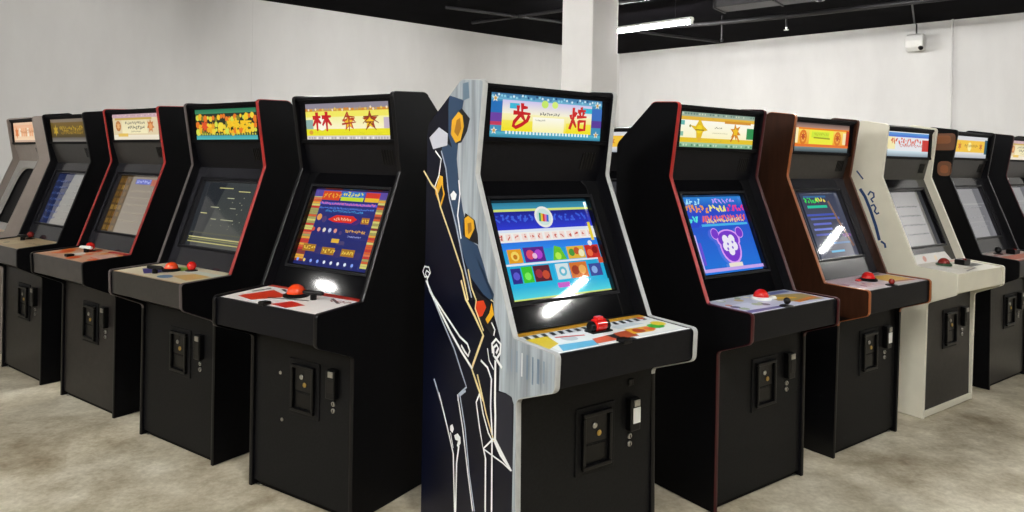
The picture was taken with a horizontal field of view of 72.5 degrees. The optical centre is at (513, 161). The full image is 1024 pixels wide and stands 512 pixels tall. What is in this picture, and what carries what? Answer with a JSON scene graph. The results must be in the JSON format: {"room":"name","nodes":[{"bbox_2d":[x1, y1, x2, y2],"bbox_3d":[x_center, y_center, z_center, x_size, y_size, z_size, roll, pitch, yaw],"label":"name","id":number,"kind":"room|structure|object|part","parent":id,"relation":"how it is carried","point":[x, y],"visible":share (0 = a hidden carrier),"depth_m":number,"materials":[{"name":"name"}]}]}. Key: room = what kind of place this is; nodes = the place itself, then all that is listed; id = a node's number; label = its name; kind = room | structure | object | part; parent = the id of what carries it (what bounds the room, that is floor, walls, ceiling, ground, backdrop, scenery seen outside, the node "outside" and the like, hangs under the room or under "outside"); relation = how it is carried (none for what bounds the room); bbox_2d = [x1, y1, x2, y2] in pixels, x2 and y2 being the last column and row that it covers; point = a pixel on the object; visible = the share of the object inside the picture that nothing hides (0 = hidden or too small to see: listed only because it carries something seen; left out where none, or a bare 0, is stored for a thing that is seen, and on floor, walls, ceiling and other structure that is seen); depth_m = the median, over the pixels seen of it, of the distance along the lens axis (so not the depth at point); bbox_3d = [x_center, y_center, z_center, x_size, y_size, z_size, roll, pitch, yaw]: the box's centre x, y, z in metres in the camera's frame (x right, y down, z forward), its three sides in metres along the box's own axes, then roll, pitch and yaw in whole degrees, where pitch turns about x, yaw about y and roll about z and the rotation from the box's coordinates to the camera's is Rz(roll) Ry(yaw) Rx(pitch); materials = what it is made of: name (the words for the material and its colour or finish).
{"room":"games hall","nodes":[
{"label":"games hall","id":0,"kind":"room"},
{"bbox_2d":[0,0,619,182],"bbox_3d":[-5.290,-0.339,7.740,18.000,3.600,0.150,1,0,-37],"label":"wall","id":1,"kind":"structure","parent":0,"point":[57,56],"depth_m":8.80,"materials":[{"name":"paint"}]},
{"bbox_2d":[251,0,253,100],"bbox_3d":[-3.407,-0.356,9.063,0.024,3.500,0.012,1,0,-37],"label":"trim","id":2,"kind":"structure","parent":1,"relation":"attached to","point":[253,0],"depth_m":9.06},
{"bbox_2d":[0,353,1023,511],"bbox_3d":[1.671,1.633,0.583,22.219,0.100,19.694,1,0,-37],"label":"floor","id":3,"kind":"structure","parent":0,"point":[59,453],"depth_m":3.51,"materials":[{"name":"concrete"}]},
{"bbox_2d":[0,116,49,353],"bbox_3d":[-4.077,0.550,5.747,0.684,1.865,0.851,1,0,40],"label":"machine","id":4,"kind":"object","parent":3,"relation":"on","point":[19,185],"visible":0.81,"depth_m":5.72,"materials":[{"name":"grey laminate"}]},
{"bbox_3d":[-4.330,0.545,5.960,0.019,1.859,0.848,1,0,40],"label":"panel","id":5,"kind":"part","parent":4,"relation":"part of","materials":[{"name":"grey laminate"}]},
{"bbox_3d":[-4.405,0.542,5.870,0.021,1.861,0.621,1,0,40],"label":"edge trim","id":6,"kind":"part","parent":4,"relation":"part of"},
{"bbox_2d":[0,169,32,222],"bbox_3d":[-4.059,0.291,5.762,0.520,0.529,0.231,1,0,40],"label":"monitor","id":7,"kind":"object","parent":4,"relation":"on","point":[12,195],"depth_m":5.85,"materials":[{"name":"black glass"}]},
{"bbox_3d":[-3.896,0.551,5.446,0.021,1.861,0.621,1,0,40],"label":"edge trim","id":8,"kind":"part","parent":4,"relation":"part of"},
{"bbox_3d":[-4.054,-0.342,5.755,0.644,0.014,0.015,1,0,40],"label":"rail","id":9,"kind":"part","parent":4,"relation":"part of","materials":[{"name":"plastic"}]},
{"bbox_3d":[-4.019,-0.081,5.803,0.644,0.156,0.058,1,0,40],"label":"speaker panel","id":10,"kind":"part","parent":4,"relation":"part of","materials":[{"name":"plastic"}]},
{"bbox_2d":[0,111,109,384],"bbox_3d":[-3.268,0.564,5.072,0.682,1.865,0.818,1,0,36],"label":"machine","id":11,"kind":"object","parent":3,"relation":"on","point":[58,212],"visible":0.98,"depth_m":4.92,"materials":[{"name":"black laminate"}]},
{"bbox_3d":[-3.404,0.936,4.853,0.108,0.097,0.004,1,0,36],"label":"coin slot plate","id":12,"kind":"part","parent":11,"relation":"part of","materials":[{"name":"metal"}]},
{"bbox_3d":[-3.408,0.974,4.847,0.145,0.210,0.016,1,0,36],"label":"coin door frame","id":13,"kind":"part","parent":11,"relation":"part of","materials":[{"name":"black plastic"}]},
{"bbox_3d":[-3.416,1.112,4.879,0.642,0.704,0.018,1,0,36],"label":"panel","id":14,"kind":"part","parent":11,"relation":"part of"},
{"bbox_3d":[-3.402,0.975,4.857,0.195,0.250,0.007,1,0,36],"label":"coin door","id":15,"kind":"part","parent":11,"relation":"part of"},
{"bbox_3d":[-3.481,0.528,5.031,0.044,0.044,0.044,1,0,36],"label":"ball knob","id":16,"kind":"part","parent":11,"relation":"part of","materials":[{"name":"red plastic"}]},
{"bbox_3d":[-3.535,0.559,5.265,0.019,1.859,0.816,1,0,36],"label":"panel","id":17,"kind":"part","parent":11,"relation":"part of","materials":[{"name":"black laminate"}]},
{"bbox_3d":[-3.603,0.556,5.171,0.021,1.861,0.588,1,0,36],"label":"edge trim","id":18,"kind":"part","parent":11,"relation":"part of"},
{"bbox_3d":[-3.259,-0.329,5.062,0.642,0.014,0.015,1,0,36],"label":"rail","id":19,"kind":"part","parent":11,"relation":"part of","materials":[{"name":"plastic"}]},
{"bbox_3d":[-3.208,-0.334,5.132,0.642,0.042,0.172,1,0,36],"label":"panel","id":20,"kind":"part","parent":11,"relation":"part of","materials":[{"name":"plastic"}]},
{"bbox_3d":[-3.221,-0.066,5.121,0.642,0.158,0.063,1,0,36],"label":"speaker panel","id":21,"kind":"part","parent":11,"relation":"part of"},
{"bbox_2d":[30,106,190,417],"bbox_3d":[-2.477,0.577,4.491,0.688,1.866,0.854,1,0,34],"label":"machine","id":22,"kind":"object","parent":3,"relation":"on","point":[129,219],"visible":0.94,"depth_m":4.35,"materials":[{"name":"black laminate"}]},
{"bbox_3d":[-2.751,0.572,4.681,0.019,1.860,0.852,1,0,34],"label":"panel","id":23,"kind":"part","parent":22,"relation":"part of","materials":[{"name":"black laminate"}]},
{"bbox_3d":[-2.817,0.569,4.584,0.021,1.862,0.623,1,0,34],"label":"edge trim","id":24,"kind":"part","parent":22,"relation":"part of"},
{"bbox_3d":[-2.655,0.535,4.338,0.100,0.020,0.020,1,0,20],"label":"grip handle","id":25,"kind":"part","parent":22,"relation":"part of","materials":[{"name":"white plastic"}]},
{"bbox_3d":[-2.610,1.126,4.310,0.648,0.704,0.018,1,0,35],"label":"panel","id":26,"kind":"part","parent":22,"relation":"part of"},
{"bbox_3d":[-2.602,0.988,4.279,0.145,0.210,0.016,1,0,34],"label":"coin door frame","id":27,"kind":"part","parent":22,"relation":"part of","materials":[{"name":"black plastic"}]},
{"bbox_3d":[-2.598,0.950,4.284,0.108,0.097,0.004,1,0,34],"label":"coin slot plate","id":28,"kind":"part","parent":22,"relation":"part of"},
{"bbox_3d":[-2.652,0.533,4.375,0.051,0.052,0.051,1,0,34],"label":"ball knob","id":29,"kind":"part","parent":22,"relation":"part of","materials":[{"name":"red plastic"}]},
{"bbox_3d":[-2.596,0.989,4.288,0.195,0.250,0.007,1,0,35],"label":"coin door","id":30,"kind":"part","parent":22,"relation":"part of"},
{"bbox_3d":[-2.458,-0.328,4.495,0.648,0.014,0.015,1,0,34],"label":"rail","id":31,"kind":"part","parent":22,"relation":"part of","materials":[{"name":"plastic"}]},
{"bbox_3d":[-2.409,-0.327,4.567,0.648,0.029,0.174,1,0,34],"label":"panel","id":32,"kind":"part","parent":22,"relation":"part of","materials":[{"name":"black laminate"}]},
{"bbox_3d":[-2.267,0.579,4.206,0.021,1.862,0.623,1,0,34],"label":"edge trim","id":33,"kind":"part","parent":22,"relation":"part of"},
{"bbox_3d":[-2.201,0.581,4.303,0.019,1.860,0.852,1,0,34],"label":"panel","id":34,"kind":"part","parent":22,"relation":"part of","materials":[{"name":"black laminate"}]},
{"bbox_3d":[-2.424,-0.061,4.551,0.648,0.160,0.061,1,0,34],"label":"speaker panel","id":35,"kind":"part","parent":22,"relation":"part of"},
{"bbox_2d":[108,99,299,465],"bbox_3d":[-1.640,0.592,3.887,0.694,1.867,0.853,1,0,34],"label":"machine","id":36,"kind":"object","parent":3,"relation":"on","point":[195,375],"visible":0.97,"depth_m":3.74,"materials":[{"name":"black laminate"}]},
{"bbox_3d":[-1.984,0.584,3.978,0.021,1.863,0.620,1,0,34],"label":"edge trim","id":37,"kind":"part","parent":36,"relation":"part of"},
{"bbox_3d":[-1.874,0.555,3.648,0.100,0.020,0.020,1,0,20],"label":"grip handle","id":38,"kind":"part","parent":36,"relation":"part of","materials":[{"name":"black plastic"}]},
{"bbox_3d":[-1.918,0.586,4.076,0.019,1.860,0.850,1,0,34],"label":"panel","id":39,"kind":"part","parent":36,"relation":"part of","materials":[{"name":"black laminate"}]},
{"bbox_3d":[-1.772,1.141,3.704,0.654,0.704,0.018,1,0,34],"label":"panel","id":40,"kind":"part","parent":36,"relation":"part of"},
{"bbox_3d":[-1.760,0.965,3.678,0.108,0.097,0.004,1,0,34],"label":"coin slot plate","id":41,"kind":"part","parent":36,"relation":"part of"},
{"bbox_3d":[-1.764,1.003,3.673,0.145,0.210,0.016,1,0,34],"label":"coin door frame","id":42,"kind":"part","parent":36,"relation":"part of","materials":[{"name":"black plastic"}]},
{"bbox_3d":[-1.758,1.003,3.682,0.195,0.250,0.007,1,0,34],"label":"coin door","id":43,"kind":"part","parent":36,"relation":"part of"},
{"bbox_3d":[-1.716,0.558,3.720,0.047,0.048,0.047,1,0,34],"label":"ball knob","id":44,"kind":"part","parent":36,"relation":"part of","materials":[{"name":"red plastic"}]},
{"bbox_3d":[-1.624,-0.316,3.887,0.654,0.016,0.015,1,0,34],"label":"rail","id":45,"kind":"part","parent":36,"relation":"part of","materials":[{"name":"plastic"}]},
{"bbox_3d":[-1.574,-0.314,3.961,0.654,0.026,0.178,1,0,34],"label":"panel","id":46,"kind":"part","parent":36,"relation":"part of","materials":[{"name":"black laminate"}]},
{"bbox_3d":[-1.591,-0.042,3.943,0.654,0.163,0.061,1,0,34],"label":"speaker panel","id":47,"kind":"part","parent":36,"relation":"part of","materials":[{"name":"plastic"}]},
{"bbox_3d":[-1.426,0.593,3.602,0.021,1.863,0.620,1,0,34],"label":"edge trim","id":48,"kind":"part","parent":36,"relation":"part of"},
{"bbox_3d":[-1.360,0.596,3.700,0.019,1.860,0.850,1,0,34],"label":"panel","id":49,"kind":"part","parent":36,"relation":"part of","materials":[{"name":"black laminate"}]},
{"bbox_2d":[212,91,437,511],"bbox_3d":[-0.831,0.602,3.321,0.671,1.875,0.878,1,0,32],"label":"machine","id":50,"kind":"object","parent":3,"relation":"on","point":[334,321],"visible":0.98,"depth_m":3.20,"materials":[{"name":"black laminate"}]},
{"bbox_3d":[-1.106,0.596,3.495,0.019,1.868,0.876,1,0,32],"label":"panel","id":51,"kind":"part","parent":50,"relation":"part of","materials":[{"name":"black laminate"}]},
{"bbox_3d":[-1.161,0.594,3.407,0.021,1.871,0.674,1,0,32],"label":"edge trim","id":52,"kind":"part","parent":50,"relation":"part of","materials":[{"name":"plastic"}]},
{"bbox_3d":[-0.951,1.160,3.146,0.631,0.694,0.018,1,0,32],"label":"panel","id":53,"kind":"part","parent":50,"relation":"part of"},
{"bbox_3d":[-0.942,1.017,3.114,0.145,0.210,0.016,1,0,32],"label":"coin door frame","id":54,"kind":"part","parent":50,"relation":"part of","materials":[{"name":"black plastic"}]},
{"bbox_3d":[-0.938,0.979,3.120,0.108,0.097,0.004,1,0,32],"label":"coin slot plate","id":55,"kind":"part","parent":50,"relation":"part of","materials":[{"name":"metal"}]},
{"bbox_3d":[-0.936,1.017,3.124,0.195,0.250,0.007,1,0,32],"label":"coin door","id":56,"kind":"part","parent":50,"relation":"part of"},
{"bbox_3d":[-0.878,0.577,3.061,0.100,0.020,0.020,1,0,18],"label":"grip handle","id":57,"kind":"part","parent":50,"relation":"part of","materials":[{"name":"black plastic"}]},
{"bbox_3d":[-0.877,0.594,3.060,0.028,0.025,0.028,1,0,32],"label":"handle post","id":58,"kind":"part","parent":50,"relation":"part of","materials":[{"name":"black plastic"}]},
{"bbox_3d":[-0.814,-0.302,3.324,0.631,0.016,0.015,1,0,32],"label":"rail","id":59,"kind":"part","parent":50,"relation":"part of","materials":[{"name":"black laminate"}]},
{"bbox_3d":[-0.757,-0.305,3.414,0.631,0.034,0.214,1,0,32],"label":"panel","id":60,"kind":"part","parent":50,"relation":"part of","materials":[{"name":"plastic"}]},
{"bbox_3d":[-0.781,-0.022,3.384,0.631,0.168,0.062,1,0,32],"label":"speaker panel","id":61,"kind":"part","parent":50,"relation":"part of","materials":[{"name":"plastic"}]},
{"bbox_3d":[-0.611,0.604,3.061,0.021,1.871,0.674,1,0,32],"label":"edge trim","id":62,"kind":"part","parent":50,"relation":"part of","materials":[{"name":"plastic"}]},
{"bbox_3d":[-0.556,0.606,3.149,0.019,1.868,0.876,1,0,32],"label":"panel","id":63,"kind":"part","parent":50,"relation":"part of","materials":[{"name":"black laminate"}]},
{"bbox_2d":[421,79,697,511],"bbox_3d":[0.154,0.620,2.804,0.695,1.872,0.914,1,0,-36],"label":"machine","id":64,"kind":"object","parent":3,"relation":"on","point":[544,346],"visible":1,"depth_m":2.71,"materials":[{"name":"black wood"}]},
{"bbox_3d":[-0.113,0.615,2.602,0.019,1.866,0.878,1,0,-36],"label":"panel","id":65,"kind":"part","parent":64,"relation":"part of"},
{"bbox_2d":[423,82,550,511],"bbox_3d":[-0.135,0.535,2.615,0.003,1.679,0.881,1,0,-36],"label":"artwork","id":66,"kind":"object","parent":64,"relation":"attached to","point":[458,120],"depth_m":2.66},
{"bbox_3d":[-0.037,0.615,2.498,0.021,1.868,0.625,1,0,-36],"label":"edge trim","id":67,"kind":"part","parent":64,"relation":"part of","materials":[{"name":"silver metal"}]},
{"bbox_3d":[0.113,-0.005,2.877,0.652,0.175,0.072,1,0,-36],"label":"speaker panel","id":68,"kind":"part","parent":64,"relation":"part of","materials":[{"name":"black laminate"}]},
{"bbox_3d":[0.117,-0.287,2.880,0.652,0.033,0.136,1,0,-36],"label":"panel","id":69,"kind":"part","parent":64,"relation":"part of","materials":[{"name":"black laminate"}]},
{"bbox_3d":[0.156,-0.283,2.824,0.652,0.017,0.015,1,0,-36],"label":"rail","id":70,"kind":"part","parent":64,"relation":"part of","materials":[{"name":"plastic"}]},
{"bbox_3d":[0.322,0.635,2.572,0.652,0.020,0.298,1,0,-36],"label":"control panel","id":71,"kind":"part","parent":64,"relation":"part of","materials":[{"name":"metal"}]},
{"bbox_3d":[0.278,1.173,2.620,0.652,0.711,0.018,1,0,-36],"label":"panel","id":72,"kind":"part","parent":64,"relation":"part of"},
{"bbox_3d":[0.306,1.039,2.624,0.195,0.250,0.007,1,0,-36],"label":"coin door","id":73,"kind":"part","parent":64,"relation":"part of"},
{"bbox_3d":[0.309,1.000,2.619,0.108,0.097,0.004,1,0,-36],"label":"coin slot plate","id":74,"kind":"part","parent":64,"relation":"part of","materials":[{"name":"metal"}]},
{"bbox_3d":[0.312,1.039,2.615,0.145,0.210,0.016,1,0,-36],"label":"coin door frame","id":75,"kind":"part","parent":64,"relation":"part of","materials":[{"name":"black plastic"}]},
{"bbox_3d":[0.313,0.601,2.569,0.052,0.048,0.048,1,0,-36],"label":"roller knob","id":76,"kind":"part","parent":64,"relation":"part of","materials":[{"name":"red plastic"}]},
{"bbox_3d":[0.431,0.624,2.995,0.019,1.866,0.878,1,0,-36],"label":"panel","id":77,"kind":"part","parent":64,"relation":"part of","materials":[{"name":"black laminate"}]},
{"bbox_3d":[0.507,0.624,2.890,0.021,1.868,0.625,1,0,-36],"label":"edge trim","id":78,"kind":"part","parent":64,"relation":"part of","materials":[{"name":"wood"}]},
{"bbox_2d":[561,0,617,126],"bbox_3d":[0.886,-0.231,8.337,0.419,3.600,0.529,1,0,-38],"label":"column","id":79,"kind":"structure","parent":3,"relation":"on","point":[589,27],"depth_m":8.15,"materials":[{"name":"paint"}]},
{"bbox_2d":[609,127,630,195],"bbox_3d":[0.925,0.637,5.499,0.684,1.865,0.851,1,0,34],"label":"machine","id":80,"kind":"object","parent":3,"relation":"on","point":[619,132],"visible":0.02,"depth_m":5.64,"materials":[{"name":"black laminate"}]},
{"bbox_3d":[0.978,0.005,5.560,0.644,0.156,0.058,1,0,34],"label":"speaker panel","id":81,"kind":"part","parent":80,"relation":"part of","materials":[{"name":"black laminate"}]},
{"bbox_3d":[0.947,-0.255,5.508,0.644,0.014,0.015,1,0,34],"label":"rail","id":82,"kind":"part","parent":80,"relation":"part of","materials":[{"name":"metal"}]},
{"bbox_3d":[0.994,-0.261,5.577,0.644,0.043,0.167,1,0,34],"label":"panel","id":83,"kind":"part","parent":80,"relation":"part of","materials":[{"name":"black laminate"}]},
{"bbox_2d":[616,101,839,511],"bbox_3d":[1.050,0.642,3.496,0.694,1.859,0.835,1,0,-36],"label":"machine","id":84,"kind":"object","parent":3,"relation":"on","point":[707,250],"visible":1,"depth_m":3.36,"materials":[{"name":"black laminate"}]},
{"bbox_3d":[0.775,0.637,3.302,0.019,1.853,0.830,1,0,-36],"label":"panel","id":85,"kind":"part","parent":84,"relation":"part of","materials":[{"name":"black laminate"}]},
{"bbox_3d":[0.844,0.637,3.206,0.021,1.855,0.599,1,0,-36],"label":"edge trim","id":86,"kind":"part","parent":84,"relation":"part of","materials":[{"name":"plastic"}]},
{"bbox_3d":[1.010,0.014,3.566,0.654,0.164,0.058,1,0,-36],"label":"speaker panel","id":87,"kind":"part","parent":84,"relation":"part of","materials":[{"name":"plastic"}]},
{"bbox_3d":[1.009,-0.261,3.574,0.654,0.028,0.142,1,0,-36],"label":"panel","id":88,"kind":"part","parent":84,"relation":"part of","materials":[{"name":"black laminate"}]},
{"bbox_3d":[1.051,-0.260,3.516,0.654,0.016,0.015,1,0,-36],"label":"rail","id":89,"kind":"part","parent":84,"relation":"part of","materials":[{"name":"plastic"}]},
{"bbox_3d":[1.165,1.192,3.321,0.654,0.703,0.018,1,0,-36],"label":"panel","id":90,"kind":"part","parent":84,"relation":"part of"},
{"bbox_3d":[1.193,1.054,3.325,0.195,0.250,0.007,1,0,-36],"label":"coin door","id":91,"kind":"part","parent":84,"relation":"part of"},
{"bbox_3d":[1.196,1.016,3.320,0.108,0.097,0.004,1,0,-36],"label":"coin slot plate","id":92,"kind":"part","parent":84,"relation":"part of","materials":[{"name":"metal"}]},
{"bbox_3d":[1.199,1.054,3.316,0.145,0.210,0.016,1,0,-36],"label":"coin door frame","id":93,"kind":"part","parent":84,"relation":"part of","materials":[{"name":"black plastic"}]},
{"bbox_2d":[779,304,793,307],"bbox_3d":[1.234,0.651,3.153,0.063,0.008,0.063,1,0,-36],"label":"washer","id":94,"kind":"object","parent":84,"relation":"in","point":[780,305],"depth_m":3.14,"materials":[{"name":"black plastic"}]},
{"bbox_3d":[1.234,0.630,3.153,0.032,0.032,0.032,1,0,-36],"label":"ball knob","id":95,"kind":"part","parent":84,"relation":"part of","materials":[{"name":"black plastic"}]},
{"bbox_3d":[1.390,0.646,3.598,0.021,1.855,0.599,1,0,-36],"label":"edge trim","id":96,"kind":"part","parent":84,"relation":"part of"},
{"bbox_3d":[1.322,0.646,3.694,0.019,1.853,0.830,1,0,-36],"label":"panel","id":97,"kind":"part","parent":84,"relation":"part of","materials":[{"name":"black laminate"}]},
{"bbox_2d":[758,112,931,458],"bbox_3d":[1.850,0.653,4.109,0.693,1.865,0.847,1,0,-36],"label":"machine","id":98,"kind":"object","parent":3,"relation":"on","point":[828,242],"visible":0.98,"depth_m":3.97,"materials":[{"name":"brown wood"}]},
{"bbox_3d":[1.576,0.648,3.914,0.019,1.859,0.845,1,0,-36],"label":"panel","id":99,"kind":"part","parent":98,"relation":"part of","materials":[{"name":"brown wood"}]},
{"bbox_3d":[1.809,0.025,4.181,0.653,0.161,0.058,1,0,-36],"label":"speaker panel","id":100,"kind":"part","parent":98,"relation":"part of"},
{"bbox_3d":[1.644,0.647,3.820,0.021,1.861,0.617,1,0,-36],"label":"edge trim","id":101,"kind":"part","parent":98,"relation":"part of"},
{"bbox_3d":[1.806,-0.249,4.192,0.653,0.039,0.149,1,0,-36],"label":"panel","id":102,"kind":"part","parent":98,"relation":"part of","materials":[{"name":"black laminate"}]},
{"bbox_3d":[1.850,-0.242,4.131,0.653,0.015,0.015,1,0,-36],"label":"rail","id":103,"kind":"part","parent":98,"relation":"part of","materials":[{"name":"plastic"}]},
{"bbox_3d":[1.970,1.202,3.929,0.653,0.711,0.018,1,0,-36],"label":"panel","id":104,"kind":"part","parent":98,"relation":"part of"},
{"bbox_3d":[1.997,1.068,3.933,0.195,0.250,0.007,1,0,-36],"label":"coin door","id":105,"kind":"part","parent":98,"relation":"part of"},
{"bbox_3d":[2.004,1.069,3.924,0.145,0.210,0.016,1,0,-36],"label":"coin door frame","id":106,"kind":"part","parent":98,"relation":"part of","materials":[{"name":"black plastic"}]},
{"bbox_3d":[2.001,1.030,3.928,0.108,0.097,0.004,1,0,-36],"label":"coin slot plate","id":107,"kind":"part","parent":98,"relation":"part of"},
{"bbox_3d":[2.122,0.657,4.307,0.019,1.859,0.845,1,0,-36],"label":"panel","id":108,"kind":"part","parent":98,"relation":"part of","materials":[{"name":"brown wood"}]},
{"bbox_3d":[2.190,0.657,4.212,0.021,1.861,0.617,1,0,-36],"label":"edge trim","id":109,"kind":"part","parent":98,"relation":"part of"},
{"bbox_2d":[852,121,1004,418],"bbox_3d":[2.688,0.668,4.714,0.689,1.864,0.852,1,0,-35],"label":"machine","id":110,"kind":"object","parent":3,"relation":"on","point":[912,229],"visible":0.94,"depth_m":4.56,"materials":[{"name":"beige laminate"}]},
{"bbox_3d":[2.414,0.662,4.523,0.019,1.858,0.850,1,0,-35],"label":"panel","id":111,"kind":"part","parent":110,"relation":"part of","materials":[{"name":"beige laminate"}]},
{"bbox_3d":[2.659,0.047,4.771,0.649,0.158,0.052,1,0,-35],"label":"speaker panel","id":112,"kind":"part","parent":110,"relation":"part of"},
{"bbox_3d":[2.481,0.662,4.428,0.021,1.861,0.623,1,0,-35],"label":"edge trim","id":113,"kind":"part","parent":110,"relation":"part of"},
{"bbox_3d":[2.647,-0.229,4.795,0.649,0.049,0.158,1,0,-35],"label":"panel","id":114,"kind":"part","parent":110,"relation":"part of","materials":[{"name":"black laminate"}]},
{"bbox_3d":[2.692,-0.218,4.730,0.649,0.016,0.015,1,0,-35],"label":"rail","id":115,"kind":"part","parent":110,"relation":"part of","materials":[{"name":"black laminate"}]},
{"bbox_3d":[2.805,1.222,4.534,0.649,0.701,0.018,1,0,-35],"label":"panel","id":116,"kind":"part","parent":110,"relation":"part of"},
{"bbox_3d":[2.833,1.083,4.538,0.195,0.250,0.007,1,0,-35],"label":"coin door","id":117,"kind":"part","parent":110,"relation":"part of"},
{"bbox_3d":[2.836,1.044,4.533,0.108,0.097,0.004,1,0,-35],"label":"coin slot plate","id":118,"kind":"part","parent":110,"relation":"part of","materials":[{"name":"metal"}]},
{"bbox_3d":[2.839,1.083,4.528,0.145,0.210,0.016,1,0,-35],"label":"coin door frame","id":119,"kind":"part","parent":110,"relation":"part of","materials":[{"name":"black plastic"}]},
{"bbox_3d":[2.961,0.672,4.907,0.019,1.858,0.850,1,0,-35],"label":"panel","id":120,"kind":"part","parent":110,"relation":"part of","materials":[{"name":"beige laminate"}]},
{"bbox_3d":[3.027,0.672,4.812,0.021,1.861,0.623,1,0,-35],"label":"edge trim","id":121,"kind":"part","parent":110,"relation":"part of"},
{"bbox_2d":[931,127,1023,389],"bbox_3d":[3.489,0.682,5.310,0.682,1.865,0.840,1,0,-36],"label":"machine","id":122,"kind":"object","parent":3,"relation":"on","point":[962,160],"visible":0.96,"depth_m":5.16,"materials":[{"name":"black laminate"}]},
{"bbox_3d":[3.465,0.051,5.359,0.642,0.156,0.058,1,0,-36],"label":"speaker panel","id":123,"kind":"part","parent":122,"relation":"part of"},
{"bbox_3d":[3.454,-0.216,5.379,0.642,0.046,0.174,1,0,-36],"label":"panel","id":124,"kind":"part","parent":122,"relation":"part of","materials":[{"name":"black laminate"}]},
{"bbox_3d":[3.505,-0.207,5.309,0.642,0.014,0.015,1,0,-36],"label":"rail","id":125,"kind":"part","parent":122,"relation":"part of","materials":[{"name":"metal"}]},
{"bbox_3d":[3.824,0.685,5.410,0.021,1.861,0.610,1,0,-36],"label":"edge trim","id":126,"kind":"part","parent":122,"relation":"part of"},
{"bbox_3d":[3.756,0.686,5.504,0.019,1.858,0.838,1,0,-36],"label":"panel","id":127,"kind":"part","parent":122,"relation":"part of","materials":[{"name":"black laminate"}]},
{"bbox_3d":[3.534,0.646,5.094,0.047,0.048,0.047,1,0,-36],"label":"ball knob","id":128,"kind":"part","parent":122,"relation":"part of","materials":[{"name":"black plastic"}]},
{"bbox_3d":[3.611,1.234,5.127,0.642,0.704,0.018,1,0,-36],"label":"panel","id":129,"kind":"part","parent":122,"relation":"part of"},
{"bbox_3d":[3.638,1.097,5.131,0.195,0.250,0.007,1,0,-36],"label":"coin door","id":130,"kind":"part","parent":122,"relation":"part of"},
{"bbox_3d":[3.645,1.097,5.122,0.145,0.210,0.016,1,0,-36],"label":"coin door frame","id":131,"kind":"part","parent":122,"relation":"part of","materials":[{"name":"black plastic"}]},
{"bbox_3d":[3.642,1.058,5.126,0.108,0.097,0.004,1,0,-36],"label":"coin slot plate","id":132,"kind":"part","parent":122,"relation":"part of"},
{"bbox_2d":[988,134,1023,249],"bbox_3d":[4.429,0.698,6.042,0.684,1.865,0.851,1,0,-37],"label":"machine","id":133,"kind":"object","parent":3,"relation":"on","point":[1006,171],"visible":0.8,"depth_m":5.90,"materials":[{"name":"black laminate"}]},
{"bbox_3d":[4.232,0.693,5.752,0.021,1.861,0.621,1,0,-37],"label":"edge trim","id":134,"kind":"part","parent":133,"relation":"part of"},
{"bbox_3d":[4.396,0.065,6.101,0.644,0.156,0.058,1,0,-37],"label":"speaker panel","id":135,"kind":"part","parent":133,"relation":"part of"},
{"bbox_2d":[264,0,1023,53],"bbox_3d":[1.736,-2.077,0.583,22.219,0.120,19.694,1,0,-37],"label":"ceiling","id":136,"kind":"structure","parent":0,"point":[426,12],"depth_m":9.61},
{"bbox_2d":[471,0,647,23],"bbox_3d":[1.024,-1.929,8.660,4.016,0.044,0.044,1,0,37],"label":"conduit","id":137,"kind":"object","parent":136,"relation":"attached to","point":[621,1],"visible":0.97,"depth_m":9.22,"materials":[{"name":"metal"}]},
{"bbox_2d":[445,6,718,42],"bbox_3d":[1.184,-1.926,9.975,4.630,0.039,0.040,1,0,-28],"label":"conduit","id":138,"kind":"object","parent":136,"relation":"attached to","point":[446,7],"visible":0.74,"depth_m":9.55,"materials":[{"name":"metal"}]},
{"bbox_2d":[618,0,693,32],"bbox_3d":[1.607,-1.855,9.050,1.560,0.328,0.099,1,0,42],"label":"tube light","id":139,"kind":"object","parent":136,"relation":"hanging from","point":[685,20],"visible":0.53,"depth_m":8.81,"materials":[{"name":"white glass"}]},
{"bbox_2d":[720,15,723,41],"bbox_3d":[2.852,-1.817,9.560,0.048,0.360,0.048,1,0,0],"label":"rod","id":140,"kind":"object","parent":136,"relation":"hanging from","point":[721,39],"visible":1,"depth_m":9.55,"materials":[{"name":"black paint"}]},
{"bbox_3d":[2.852,-1.832,9.560,0.024,0.330,0.024,1,0,0],"label":"rod","id":141,"kind":"part","parent":140,"relation":"part of","materials":[{"name":"black paint"}]},
{"bbox_2d":[713,0,820,13],"bbox_3d":[3.013,-1.893,7.950,1.404,0.202,0.344,1,0,38],"label":"air duct","id":142,"kind":"object","parent":136,"relation":"hanging from","point":[724,6],"visible":1,"depth_m":8.10,"materials":[{"name":"grey metal"}]},
{"bbox_2d":[646,0,948,29],"bbox_3d":[3.506,-1.866,8.880,4.301,0.059,0.250,1,0,34],"label":"pipe","id":143,"kind":"object","parent":136,"relation":"attached to","point":[903,2],"visible":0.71,"depth_m":8.80,"materials":[{"name":"metal"}]},
{"bbox_2d":[911,5,917,33],"bbox_3d":[4.631,-1.875,8.113,0.056,0.177,3.966,1,0,31],"label":"conduit","id":144,"kind":"object","parent":136,"relation":"attached to","point":[911,5],"visible":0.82,"depth_m":9.38,"materials":[{"name":"grey metal"}]},
{"bbox_2d":[905,33,924,51],"bbox_3d":[5.600,-1.653,9.731,0.224,0.244,0.217,1,0,41],"label":"security camera","id":145,"kind":"object","parent":144,"relation":"attached to","point":[913,42],"visible":1,"depth_m":9.66,"materials":[{"name":"white plastic"}]},
{"bbox_2d":[618,13,1023,136],"bbox_3d":[8.058,-0.106,7.905,16.006,3.600,0.150,1,0,41],"label":"wall","id":146,"kind":"structure","parent":0,"point":[869,74],"depth_m":10.34,"materials":[{"name":"paint"}]},
{"bbox_2d":[950,19,953,128],"bbox_3d":[5.967,-0.193,9.543,0.024,3.500,0.012,1,0,41],"label":"trim","id":147,"kind":"structure","parent":146,"relation":"attached to","point":[952,25],"depth_m":9.54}
]}

